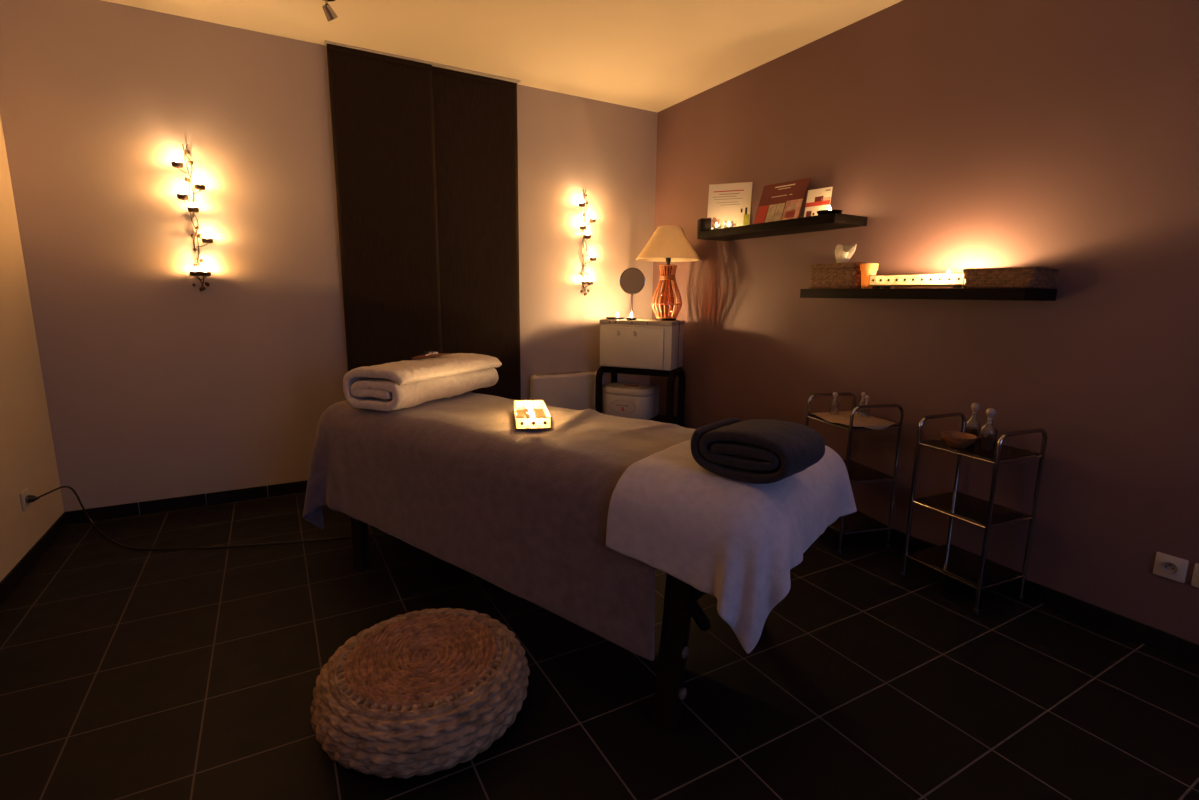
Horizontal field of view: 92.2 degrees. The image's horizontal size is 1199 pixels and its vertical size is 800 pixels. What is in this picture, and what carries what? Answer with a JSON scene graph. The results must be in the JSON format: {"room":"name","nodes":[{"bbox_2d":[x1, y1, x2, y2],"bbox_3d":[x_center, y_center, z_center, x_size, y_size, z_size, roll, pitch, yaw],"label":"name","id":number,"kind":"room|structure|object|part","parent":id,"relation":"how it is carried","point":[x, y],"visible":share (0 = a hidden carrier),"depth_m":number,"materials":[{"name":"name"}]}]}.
{"room":"spa","nodes":[
{"label":"spa","id":0,"kind":"room"},
{"bbox_2d":[0,116,63,581],"bbox_3d":[-1.579,-0.186,0.484,0.120,2.725,5.940,-5,12,-29],"label":"wall","id":1,"kind":"structure","parent":0,"point":[27,452],"depth_m":2.77,"materials":[{"name":"paint"}]},
{"bbox_2d":[19,488,30,510],"bbox_3d":[-2.686,0.466,2.704,0.018,0.088,0.088,-5,12,-29],"label":"wall outlet","id":2,"kind":"object","parent":1,"relation":"attached to","point":[24,493],"visible":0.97,"depth_m":2.68,"materials":[{"name":"white plastic"}]},
{"bbox_2d":[0,512,67,603],"bbox_3d":[-1.537,1.113,0.749,0.010,0.075,5.686,-5,12,-29],"label":"baseboard","id":3,"kind":"structure","parent":1,"relation":"attached to","point":[10,581],"depth_m":2.69,"materials":[{"name":"black tile"}]},
{"bbox_2d":[0,0,657,513],"bbox_3d":[-1.273,-0.811,3.948,3.886,2.725,0.120,-5,12,-29],"label":"wall","id":4,"kind":"structure","parent":0,"point":[157,386],"depth_m":3.32,"materials":[{"name":"paint"}]},
{"bbox_2d":[66,480,307,524],"bbox_3d":[-1.258,0.503,4.129,3.882,0.075,0.010,-5,12,-29],"label":"baseboard","id":5,"kind":"structure","parent":4,"relation":"attached to","point":[168,504],"depth_m":3.44,"materials":[{"name":"black tile"}]},
{"bbox_2d":[171,144,212,290],"bbox_3d":[-2.258,-1.010,3.218,0.154,0.794,0.089,-5,12,-29],"label":"candle sconce","id":6,"kind":"object","parent":4,"relation":"attached to","point":[178,165],"visible":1,"depth_m":3.21,"materials":[{"name":"metal"}]},
{"bbox_3d":[-2.272,-1.022,3.234,0.036,0.776,0.017,-5,12,-29],"label":"stem","id":7,"kind":"part","parent":6,"relation":"part of","materials":[{"name":"metal"}]},
{"bbox_3d":[-2.275,-1.022,3.233,0.031,0.776,0.017,-5,12,-29],"label":"stem","id":8,"kind":"part","parent":6,"relation":"part of","materials":[{"name":"metal"}]},
{"bbox_2d":[579,189,596,295],"bbox_3d":[-0.100,-1.202,4.428,0.154,0.794,0.089,-5,12,-29],"label":"candle sconce","id":9,"kind":"object","parent":4,"relation":"attached to","point":[583,204],"visible":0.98,"depth_m":4.43,"materials":[{"name":"metal"}]},
{"bbox_3d":[-0.116,-1.214,4.442,0.031,0.776,0.017,-5,12,-29],"label":"stem","id":10,"kind":"part","parent":9,"relation":"part of","materials":[{"name":"metal"}]},
{"bbox_3d":[-0.114,-1.214,4.444,0.036,0.776,0.017,-5,12,-29],"label":"stem","id":11,"kind":"part","parent":9,"relation":"part of","materials":[{"name":"metal"}]},
{"bbox_2d":[102,0,902,111],"bbox_3d":[0.180,-1.731,1.208,4.126,0.100,5.940,-5,12,-29],"label":"ceiling","id":12,"kind":"structure","parent":0,"point":[650,55],"depth_m":3.21,"materials":[{"name":"paint"}]},
{"bbox_2d":[322,0,337,21],"bbox_3d":[-1.345,-1.938,2.851,0.095,0.119,0.090,-5,12,-29],"label":"ceiling spotlight","id":13,"kind":"object","parent":12,"relation":"attached to","point":[329,12],"visible":1,"depth_m":2.85,"materials":[{"name":"silver metal"}]},
{"bbox_2d":[324,40,519,83],"bbox_3d":[-1.083,-2.140,3.675,1.215,0.009,0.060,-5,12,-29],"label":"rail","id":14,"kind":"object","parent":12,"relation":"attached to","point":[325,41],"visible":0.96,"depth_m":3.67,"materials":[{"name":"white metal"}]},
{"bbox_2d":[326,44,441,371],"bbox_3d":[-1.349,-0.804,3.763,0.610,2.655,0.012,-5,12,-29],"label":"curtain","id":15,"kind":"object","parent":14,"relation":"hanging from","point":[382,111],"visible":0.63,"depth_m":3.68,"materials":[{"name":"brown fabric"}]},
{"bbox_2d":[432,66,520,399],"bbox_3d":[-0.856,-0.852,4.061,0.620,2.655,0.011,-5,12,-29],"label":"curtain","id":16,"kind":"object","parent":14,"relation":"hanging from","point":[476,131],"visible":0.68,"depth_m":3.99,"materials":[{"name":"brown fabric"}]},
{"bbox_2d":[0,492,1198,799],"bbox_3d":[0.145,1.048,1.713,4.126,0.100,5.940,-5,12,-29],"label":"floor","id":17,"kind":"structure","parent":0,"point":[126,673],"depth_m":1.93,"materials":[{"name":"tile"}]},
{"bbox_2d":[25,486,388,549],"bbox_3d":[-1.833,0.552,3.103,1.843,0.328,0.397,-2,11,-12],"label":"power cable","id":18,"kind":"object","parent":17,"relation":"on","point":[31,498],"visible":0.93,"depth_m":2.94,"materials":[{"name":"black plastic"}]},
{"bbox_2d":[310,608,529,778],"bbox_3d":[-0.540,0.870,1.792,0.640,0.202,0.640,-2,11,-14],"label":"pouf","id":19,"kind":"object","parent":17,"relation":"on","point":[426,691],"visible":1,"depth_m":1.63,"materials":[{"name":"wicker"}]},
{"bbox_2d":[530,371,602,413],"bbox_3d":[-0.255,0.126,4.562,0.620,0.687,0.098,-5,12,-29],"label":"radiator","id":20,"kind":"object","parent":17,"relation":"on","point":[574,390],"visible":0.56,"depth_m":4.47,"materials":[{"name":"white metal"}]},
{"bbox_2d":[534,371,596,375],"bbox_3d":[-0.247,-0.210,4.496,0.546,0.003,0.050,-5,12,-29],"label":"vent grille","id":21,"kind":"object","parent":20,"relation":"attached to","point":[592,373],"depth_m":4.49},
{"bbox_2d":[351,517,818,732],"bbox_3d":[-0.251,0.474,2.455,2.224,0.754,0.763,8,13,36],"label":"massage table","id":22,"kind":"object","parent":17,"relation":"on","point":[681,604],"visible":0.12,"depth_m":1.71,"materials":[{"name":"wood"}]},
{"bbox_3d":[-1.133,0.475,2.704,0.116,0.642,0.065,8,13,36],"label":"leg","id":23,"kind":"part","parent":22,"relation":"part of","materials":[{"name":"brown wood"}]},
{"bbox_2d":[302,392,695,660],"bbox_3d":[-0.405,0.374,2.586,2.050,0.674,1.047,8,13,36],"label":"blanket","id":24,"kind":"object","parent":22,"relation":"on","point":[454,479],"visible":0.76,"depth_m":2.08,"materials":[{"name":"beige fabric"}]},
{"bbox_2d":[343,353,501,410],"bbox_3d":[-0.834,-0.110,2.831,0.388,0.195,0.758,5,11,24],"label":"towel","id":25,"kind":"object","parent":24,"relation":"on","point":[391,386],"visible":1,"depth_m":2.57,"materials":[{"name":"white fabric"}]},
{"bbox_2d":[411,351,450,359],"bbox_3d":[-0.826,-0.227,2.848,0.083,0.028,0.260,5,11,24],"label":"ornament","id":26,"kind":"object","parent":25,"relation":"on","point":[429,354],"visible":1,"depth_m":2.82,"materials":[{"name":"brown wood"}]},
{"bbox_2d":[513,399,550,429],"bbox_3d":[-0.281,0.055,2.362,0.136,0.048,0.376,-1,10,-10],"label":"box","id":27,"kind":"object","parent":24,"relation":"on","point":[542,420],"visible":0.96,"depth_m":2.29,"materials":[{"name":"white wood"}]},
{"bbox_3d":[-0.313,0.021,2.542,0.128,0.040,0.004,-1,10,-10],"label":"panel","id":28,"kind":"part","parent":27,"relation":"part of","materials":[{"name":"clear glass"}]},
{"bbox_2d":[525,402,533,412],"bbox_3d":[-0.301,0.030,2.477,0.038,0.045,0.038,-5,12,-29],"label":"tealight","id":29,"kind":"object","parent":27,"relation":"in","point":[527,409],"visible":0.88,"depth_m":2.47,"materials":[{"name":"wax"}]},
{"bbox_2d":[526,408,535,416],"bbox_3d":[-0.281,0.051,2.361,0.038,0.045,0.038,-5,12,-29],"label":"tealight","id":30,"kind":"object","parent":27,"relation":"in","point":[528,414],"visible":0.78,"depth_m":2.35,"materials":[{"name":"wax"}]},
{"bbox_3d":[-0.281,0.076,2.365,0.130,0.005,0.370,-1,10,-10],"label":"plate","id":31,"kind":"part","parent":27,"relation":"part of","materials":[{"name":"gold metal"}]},
{"bbox_3d":[-0.249,0.087,2.182,0.128,0.040,0.004,-1,10,-10],"label":"panel","id":32,"kind":"part","parent":27,"relation":"part of","materials":[{"name":"clear glass"}]},
{"bbox_3d":[-0.216,0.053,2.373,0.004,0.040,0.368,-1,10,-10],"label":"panel","id":33,"kind":"part","parent":27,"relation":"part of","materials":[{"name":"clear glass"}]},
{"bbox_2d":[606,440,856,653],"bbox_3d":[0.477,0.376,1.856,0.531,0.409,0.865,9,13,38],"label":"towel","id":34,"kind":"object","parent":24,"relation":"on","point":[738,543],"visible":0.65,"depth_m":1.55,"materials":[{"name":"white fabric"}]},
{"bbox_2d":[691,418,824,483],"bbox_3d":[0.449,0.134,1.636,0.311,0.138,0.252,10,14,41],"label":"towel","id":35,"kind":"object","parent":34,"relation":"on","point":[755,451],"visible":1,"depth_m":1.55,"materials":[{"name":"black fabric"}]},
{"bbox_3d":[0.230,0.674,1.701,0.116,0.642,0.065,8,13,36],"label":"leg","id":36,"kind":"part","parent":22,"relation":"part of","materials":[{"name":"brown wood"}]},
{"bbox_3d":[0.246,0.872,1.713,0.020,0.036,0.035,8,13,36],"label":"knob","id":37,"kind":"part","parent":22,"relation":"part of","materials":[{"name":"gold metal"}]},
{"bbox_3d":[0.248,0.739,1.689,0.020,0.036,0.035,8,13,36],"label":"knob","id":38,"kind":"part","parent":22,"relation":"part of","materials":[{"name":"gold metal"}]},
{"bbox_2d":[595,366,684,426],"bbox_3d":[0.314,0.114,4.486,0.622,0.752,0.352,5,11,24],"label":"side table","id":39,"kind":"object","parent":17,"relation":"on","point":[668,418],"visible":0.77,"depth_m":4.39,"materials":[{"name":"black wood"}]},
{"bbox_3d":[0.054,0.091,4.601,0.052,0.750,0.352,5,11,24],"label":"frame","id":40,"kind":"part","parent":39,"relation":"part of","materials":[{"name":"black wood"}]},
{"bbox_2d":[603,383,659,419],"bbox_3d":[0.229,0.001,4.489,0.404,0.250,0.274,5,11,24],"label":"appliance","id":41,"kind":"object","parent":39,"relation":"on","point":[636,401],"visible":0.96,"depth_m":4.37,"materials":[{"name":"white plastic"}]},
{"bbox_2d":[610,400,635,413],"bbox_3d":[0.173,0.051,4.374,0.212,0.102,0.005,5,11,24],"label":"print","id":42,"kind":"object","parent":41,"relation":"attached to","point":[614,400],"depth_m":4.37},
{"bbox_3d":[0.230,-0.084,4.474,0.404,0.055,0.274,5,11,24],"label":"lid","id":43,"kind":"part","parent":41,"relation":"part of","materials":[{"name":"white plastic"}]},
{"bbox_3d":[0.281,-0.217,4.343,0.570,0.050,0.050,5,11,24],"label":"rail","id":44,"kind":"part","parent":39,"relation":"part of","materials":[{"name":"black wood"}]},
{"bbox_2d":[599,318,684,370],"bbox_3d":[0.313,-0.429,4.370,0.571,0.352,0.356,5,11,24],"label":"storage box","id":45,"kind":"object","parent":39,"relation":"on","point":[639,343],"visible":1,"depth_m":4.23,"materials":[{"name":"beige paint"}]},
{"bbox_2d":[606,317,624,319],"bbox_3d":[0.121,-0.618,4.368,0.150,0.014,0.150,-5,12,-29],"label":"dish","id":46,"kind":"object","parent":45,"relation":"on","point":[612,318],"visible":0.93,"depth_m":4.32,"materials":[{"name":"black wood"}]},
{"bbox_3d":[0.233,-0.388,4.253,0.500,0.292,0.018,5,11,24],"label":"door","id":47,"kind":"part","parent":45,"relation":"part of","materials":[{"name":"beige paint"}]},
{"bbox_2d":[620,267,644,319],"bbox_3d":[0.245,-0.801,4.344,0.183,0.386,0.084,0,10,-6],"label":"vanity mirror","id":48,"kind":"object","parent":45,"relation":"on","point":[632,280],"visible":0.83,"depth_m":4.33,"materials":[{"name":"silver metal"}]},
{"bbox_3d":[0.244,-0.712,4.360,0.012,0.183,0.012,5,11,24],"label":"stem","id":49,"kind":"part","parent":48,"relation":"part of","materials":[{"name":"silver metal"}]},
{"bbox_2d":[621,269,643,292],"bbox_3d":[0.246,-0.893,4.326,0.187,0.187,0.009,4,11,17],"label":"mirror glass","id":50,"kind":"object","parent":48,"relation":"attached to","point":[632,280],"depth_m":4.33,"materials":[{"name":"grey mirror"}]},
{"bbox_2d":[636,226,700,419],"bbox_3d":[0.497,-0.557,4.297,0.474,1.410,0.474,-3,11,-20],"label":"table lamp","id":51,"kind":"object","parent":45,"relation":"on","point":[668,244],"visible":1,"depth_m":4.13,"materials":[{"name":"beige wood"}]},
{"bbox_2d":[659,267,673,316],"bbox_3d":[0.500,-0.793,4.255,0.110,0.370,0.110,5,11,24],"label":"lamp base","id":52,"kind":"object","parent":51,"relation":"on","point":[662,269],"depth_m":4.21,"materials":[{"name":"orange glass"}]},
{"bbox_3d":[0.504,-1.137,4.192,0.472,0.230,0.472,5,11,24],"label":"lamp shade","id":53,"kind":"part","parent":51,"relation":"part of","materials":[{"name":"fabric"}]},
{"bbox_2d":[665,258,671,267],"bbox_3d":[0.503,-1.014,4.214,0.060,0.090,0.060,5,11,24],"label":"socket","id":54,"kind":"object","parent":51,"relation":"attached to","point":[668,260],"depth_m":4.20,"materials":[{"name":"black plastic"}]},
{"bbox_3d":[0.504,-1.136,4.192,0.476,0.230,0.476,5,11,24],"label":"shade trim","id":55,"kind":"part","parent":51,"relation":"part of","materials":[{"name":"beige fabric"}]},
{"bbox_3d":[0.560,-0.216,4.279,0.071,0.749,0.034,5,11,24],"label":"cord","id":56,"kind":"part","parent":51,"relation":"part of","materials":[{"name":"black plastic"}]},
{"bbox_2d":[649,415,679,423],"bbox_3d":[0.313,0.144,4.492,0.570,0.030,0.300,5,11,24],"label":"shelf","id":57,"kind":"object","parent":39,"relation":"attached to","point":[659,418],"depth_m":4.43,"materials":[{"name":"black wood"}]},
{"bbox_3d":[0.573,0.139,4.371,0.052,0.750,0.352,5,11,24],"label":"frame","id":58,"kind":"part","parent":39,"relation":"part of","materials":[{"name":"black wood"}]},
{"bbox_2d":[805,392,903,555],"bbox_3d":[1.321,0.373,3.071,0.320,0.774,0.367,-2,11,-16],"label":"trolley","id":59,"kind":"object","parent":17,"relation":"on","point":[857,520],"visible":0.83,"depth_m":2.97,"materials":[{"name":"silver metal"}]},
{"bbox_3d":[1.181,0.119,2.984,0.010,0.010,0.344,-2,11,-16],"label":"cross rod","id":60,"kind":"part","parent":59,"relation":"part of","materials":[{"name":"silver metal"}]},
{"bbox_3d":[1.274,0.333,3.232,0.313,0.754,0.017,-2,11,-16],"label":"frame","id":61,"kind":"part","parent":59,"relation":"part of","materials":[{"name":"silver metal"}]},
{"bbox_2d":[812,411,895,429],"bbox_3d":[1.318,0.106,3.001,0.297,0.023,0.353,-2,11,-16],"label":"cloth","id":62,"kind":"object","parent":59,"relation":"on","point":[843,417],"visible":0.87,"depth_m":2.96,"materials":[{"name":"beige fabric"}]},
{"bbox_2d":[829,392,838,413],"bbox_3d":[1.260,0.016,3.091,0.048,0.118,0.048,-5,12,-29],"label":"glass bottle","id":63,"kind":"object","parent":62,"relation":"on","point":[835,394],"visible":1,"depth_m":3.08,"materials":[{"name":"clear glass"}]},
{"bbox_2d":[857,392,865,414],"bbox_3d":[1.397,0.019,3.065,0.040,0.125,0.040,-5,12,-29],"label":"glass bottle","id":64,"kind":"object","parent":62,"relation":"on","point":[863,394],"visible":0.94,"depth_m":3.06,"materials":[{"name":"clear glass"}]},
{"bbox_2d":[861,395,869,417],"bbox_3d":[1.389,0.034,3.005,0.038,0.118,0.038,-5,12,-29],"label":"glass bottle","id":65,"kind":"object","parent":62,"relation":"on","point":[866,396],"visible":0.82,"depth_m":3.00,"materials":[{"name":"clear glass"}]},
{"bbox_2d":[809,414,898,428],"bbox_3d":[1.324,0.106,3.022,0.292,0.006,0.326,-2,11,-16],"label":"shelf","id":66,"kind":"object","parent":59,"relation":"attached to","point":[850,426],"depth_m":2.90,"materials":[{"name":"clear glass"}]},
{"bbox_2d":[829,510,887,531],"bbox_3d":[1.317,0.634,3.118,0.292,0.006,0.326,-2,11,-16],"label":"shelf","id":67,"kind":"object","parent":59,"relation":"attached to","point":[857,520],"depth_m":3.02,"materials":[{"name":"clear glass"}]},
{"bbox_3d":[1.364,0.672,2.957,0.296,0.010,0.010,-2,11,-16],"label":"rod","id":68,"kind":"part","parent":59,"relation":"part of","materials":[{"name":"silver metal"}]},
{"bbox_2d":[843,460,892,481],"bbox_3d":[1.321,0.373,3.071,0.292,0.006,0.326,-2,11,-16],"label":"shelf","id":69,"kind":"object","parent":59,"relation":"attached to","point":[857,471],"depth_m":2.99,"materials":[{"name":"clear glass"}]},
{"bbox_3d":[1.367,0.393,2.906,0.313,0.754,0.017,-2,11,-16],"label":"frame","id":70,"kind":"part","parent":59,"relation":"part of","materials":[{"name":"silver metal"}]},
{"bbox_3d":[1.367,0.411,2.910,0.296,0.010,0.010,-2,11,-16],"label":"rod","id":71,"kind":"part","parent":59,"relation":"part of","materials":[{"name":"silver metal"}]},
{"bbox_3d":[1.371,0.144,2.861,0.296,0.010,0.010,-2,11,-16],"label":"rod","id":72,"kind":"part","parent":59,"relation":"part of","materials":[{"name":"silver metal"}]},
{"bbox_2d":[900,412,1047,615],"bbox_3d":[1.634,0.472,2.543,0.320,0.774,0.367,-4,11,-24],"label":"trolley","id":73,"kind":"object","parent":17,"relation":"on","point":[972,568],"visible":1,"depth_m":2.50,"materials":[{"name":"silver metal"}]},
{"bbox_3d":[1.565,0.434,2.696,0.313,0.754,0.017,-4,11,-24],"label":"frame","id":74,"kind":"part","parent":73,"relation":"part of","materials":[{"name":"silver metal"}]},
{"bbox_3d":[1.496,0.751,2.533,0.010,0.010,0.344,-4,11,-24],"label":"cross rod","id":75,"kind":"part","parent":73,"relation":"part of","materials":[{"name":"silver metal"}]},
{"bbox_3d":[1.499,0.490,2.486,0.010,0.010,0.344,-4,11,-24],"label":"cross rod","id":76,"kind":"part","parent":73,"relation":"part of","materials":[{"name":"silver metal"}]},
{"bbox_3d":[1.502,0.223,2.437,0.010,0.010,0.344,-4,11,-24],"label":"cross rod","id":77,"kind":"part","parent":73,"relation":"part of","materials":[{"name":"silver metal"}]},
{"bbox_2d":[941,431,977,447],"bbox_3d":[1.548,0.176,2.489,0.136,0.051,0.136,-5,12,-29],"label":"wooden bowl","id":78,"kind":"object","parent":73,"relation":"on","point":[953,439],"visible":1,"depth_m":2.47,"materials":[{"name":"brown wood"}]},
{"bbox_2d":[908,544,1020,585],"bbox_3d":[1.631,0.734,2.591,0.292,0.006,0.326,-4,11,-24],"label":"shelf","id":79,"kind":"object","parent":73,"relation":"attached to","point":[963,564],"depth_m":2.57,"materials":[{"name":"clear glass"}]},
{"bbox_2d":[914,491,1029,525],"bbox_3d":[1.634,0.473,2.543,0.292,0.006,0.326,-4,11,-24],"label":"shelf","id":80,"kind":"object","parent":73,"relation":"attached to","point":[971,508],"depth_m":2.51,"materials":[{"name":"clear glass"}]},
{"bbox_2d":[964,403,980,443],"bbox_3d":[1.644,0.102,2.539,0.060,0.182,0.060,-5,12,-29],"label":"glass bottle","id":81,"kind":"object","parent":73,"relation":"on","point":[975,407],"visible":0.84,"depth_m":2.53,"materials":[{"name":"glass"}]},
{"bbox_2d":[921,438,1039,460],"bbox_3d":[1.638,0.206,2.495,0.292,0.006,0.326,-4,11,-24],"label":"shelf","id":82,"kind":"object","parent":73,"relation":"attached to","point":[1007,452],"depth_m":2.42,"materials":[{"name":"clear glass"}]},
{"bbox_2d":[977,408,997,450],"bbox_3d":[1.639,0.122,2.430,0.066,0.180,0.066,-5,12,-29],"label":"glass bottle","id":83,"kind":"object","parent":73,"relation":"on","point":[985,441],"visible":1,"depth_m":2.42,"materials":[{"name":"glass"}]},
{"bbox_3d":[1.700,0.771,2.438,0.296,0.010,0.010,-4,11,-24],"label":"rod","id":84,"kind":"part","parent":73,"relation":"part of","materials":[{"name":"silver metal"}]},
{"bbox_3d":[1.704,0.492,2.387,0.313,0.754,0.017,-4,11,-24],"label":"frame","id":85,"kind":"part","parent":73,"relation":"part of","materials":[{"name":"silver metal"}]},
{"bbox_3d":[1.704,0.510,2.390,0.296,0.010,0.010,-4,11,-24],"label":"rod","id":86,"kind":"part","parent":73,"relation":"part of","materials":[{"name":"silver metal"}]},
{"bbox_3d":[1.707,0.242,2.341,0.296,0.010,0.010,-4,11,-24],"label":"rod","id":87,"kind":"part","parent":73,"relation":"part of","materials":[{"name":"silver metal"}]},
{"bbox_2d":[650,0,1198,643],"bbox_3d":[1.904,-0.496,2.437,0.120,2.725,5.940,-5,12,-29],"label":"wall","id":88,"kind":"structure","parent":0,"point":[966,134],"depth_m":2.58,"materials":[{"name":"paint"}]},
{"bbox_2d":[697,213,867,240],"bbox_3d":[1.046,-1.034,3.492,0.260,0.048,1.105,-5,12,-29],"label":"wall shelf","id":89,"kind":"object","parent":88,"relation":"attached to","point":[831,221],"visible":1,"depth_m":3.29,"materials":[{"name":"black wood"}]},
{"bbox_2d":[697,218,710,231],"bbox_3d":[0.704,-1.175,3.876,0.075,0.081,0.075,0,10,-7],"label":"wooden block","id":90,"kind":"object","parent":89,"relation":"on","point":[704,224],"visible":0.87,"depth_m":3.84,"materials":[{"name":"black wood"}]},
{"bbox_2d":[707,182,752,229],"bbox_3d":[0.863,-1.284,3.846,0.285,0.311,0.035,5,11,23],"label":"display card","id":91,"kind":"object","parent":89,"relation":"on","point":[729,202],"visible":0.88,"depth_m":3.84,"materials":[{"name":"grey paper"}]},
{"bbox_2d":[753,178,809,223],"bbox_3d":[1.079,-1.176,3.442,0.091,0.248,0.325,-7,13,-35],"label":"brochure","id":92,"kind":"object","parent":89,"relation":"on","point":[779,201],"visible":0.84,"depth_m":3.43,"materials":[{"name":"red paper"}]},
{"bbox_2d":[804,187,832,216],"bbox_3d":[1.218,-1.093,3.219,0.031,0.168,0.150,-7,13,-36],"label":"leaflet","id":93,"kind":"object","parent":89,"relation":"on","point":[817,199],"visible":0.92,"depth_m":3.22,"materials":[{"name":"grey paper"}]},
{"bbox_2d":[817,210,842,214],"bbox_3d":[1.233,-0.998,3.094,0.132,0.026,0.132,-5,12,-29],"label":"dish","id":94,"kind":"object","parent":89,"relation":"on","point":[821,212],"visible":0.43,"depth_m":3.04,"materials":[{"name":"black ceramic"}]},
{"bbox_2d":[800,288,1056,300],"bbox_3d":[1.493,-0.510,2.779,0.260,0.048,1.105,-5,12,-29],"label":"wall shelf","id":95,"kind":"object","parent":88,"relation":"attached to","point":[1025,294],"visible":1,"depth_m":2.52,"materials":[{"name":"black wood"}]},
{"bbox_2d":[809,244,863,288],"bbox_3d":[1.294,-0.713,3.091,0.164,0.233,0.299,-5,12,-29],"label":"tissue box","id":96,"kind":"object","parent":95,"relation":"on","point":[843,274],"visible":0.78,"depth_m":3.04,"materials":[{"name":"brown wicker"}]},
{"bbox_3d":[1.294,-0.717,3.090,0.164,0.026,0.299,-5,12,-29],"label":"wicker lid","id":97,"kind":"part","parent":96,"relation":"part of","materials":[{"name":"brown wicker"}]},
{"bbox_2d":[860,263,878,288],"bbox_3d":[1.362,-0.627,2.922,0.084,0.124,0.084,-5,12,-29],"label":"tumbler","id":98,"kind":"object","parent":95,"relation":"on","point":[867,269],"visible":0.94,"depth_m":2.90,"materials":[{"name":"orange glass"}]},
{"bbox_2d":[869,273,966,288],"bbox_3d":[1.505,-0.557,2.709,0.111,0.066,0.461,-5,12,-29],"label":"tray","id":99,"kind":"object","parent":95,"relation":"on","point":[957,280],"visible":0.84,"depth_m":2.66,"materials":[{"name":"white wood"}]},
{"bbox_3d":[1.505,-0.538,2.713,0.105,0.005,0.455,-5,12,-29],"label":"plate","id":100,"kind":"part","parent":99,"relation":"part of","materials":[{"name":"gold metal"}]},
{"bbox_2d":[963,266,1060,288],"bbox_3d":[1.699,-0.504,2.392,0.201,0.081,0.291,-5,12,-29],"label":"wicker basket","id":101,"kind":"object","parent":95,"relation":"on","point":[1035,276],"visible":0.98,"depth_m":2.31,"materials":[{"name":"brown wicker"}]},
{"bbox_2d":[862,527,1198,665],"bbox_3d":[1.834,0.813,2.637,0.010,0.075,5.686,-5,12,-29],"label":"baseboard","id":102,"kind":"structure","parent":88,"relation":"attached to","point":[1181,648],"depth_m":2.33,"materials":[{"name":"black tile"}]},
{"bbox_2d":[1153,552,1188,582],"bbox_3d":[2.100,0.616,2.123,0.018,0.088,0.088,-5,12,-29],"label":"wall outlet","id":103,"kind":"object","parent":88,"relation":"attached to","point":[1165,565],"visible":1,"depth_m":2.12,"materials":[{"name":"white plastic"}]},
{"bbox_2d":[1161,562,1177,573],"bbox_3d":[2.095,0.617,2.120,0.007,0.045,0.045,-5,12,-29],"label":"socket","id":104,"kind":"object","parent":103,"relation":"attached to","point":[1166,567],"depth_m":2.12,"materials":[{"name":"white plastic"}]},
{"bbox_2d":[1191,563,1198,587],"bbox_3d":[2.151,0.633,2.034,0.018,0.088,0.088,-5,12,-29],"label":"wall outlet","id":105,"kind":"object","parent":88,"relation":"attached to","point":[1195,577],"visible":1,"depth_m":2.06,"materials":[{"name":"white plastic"}]}
]}

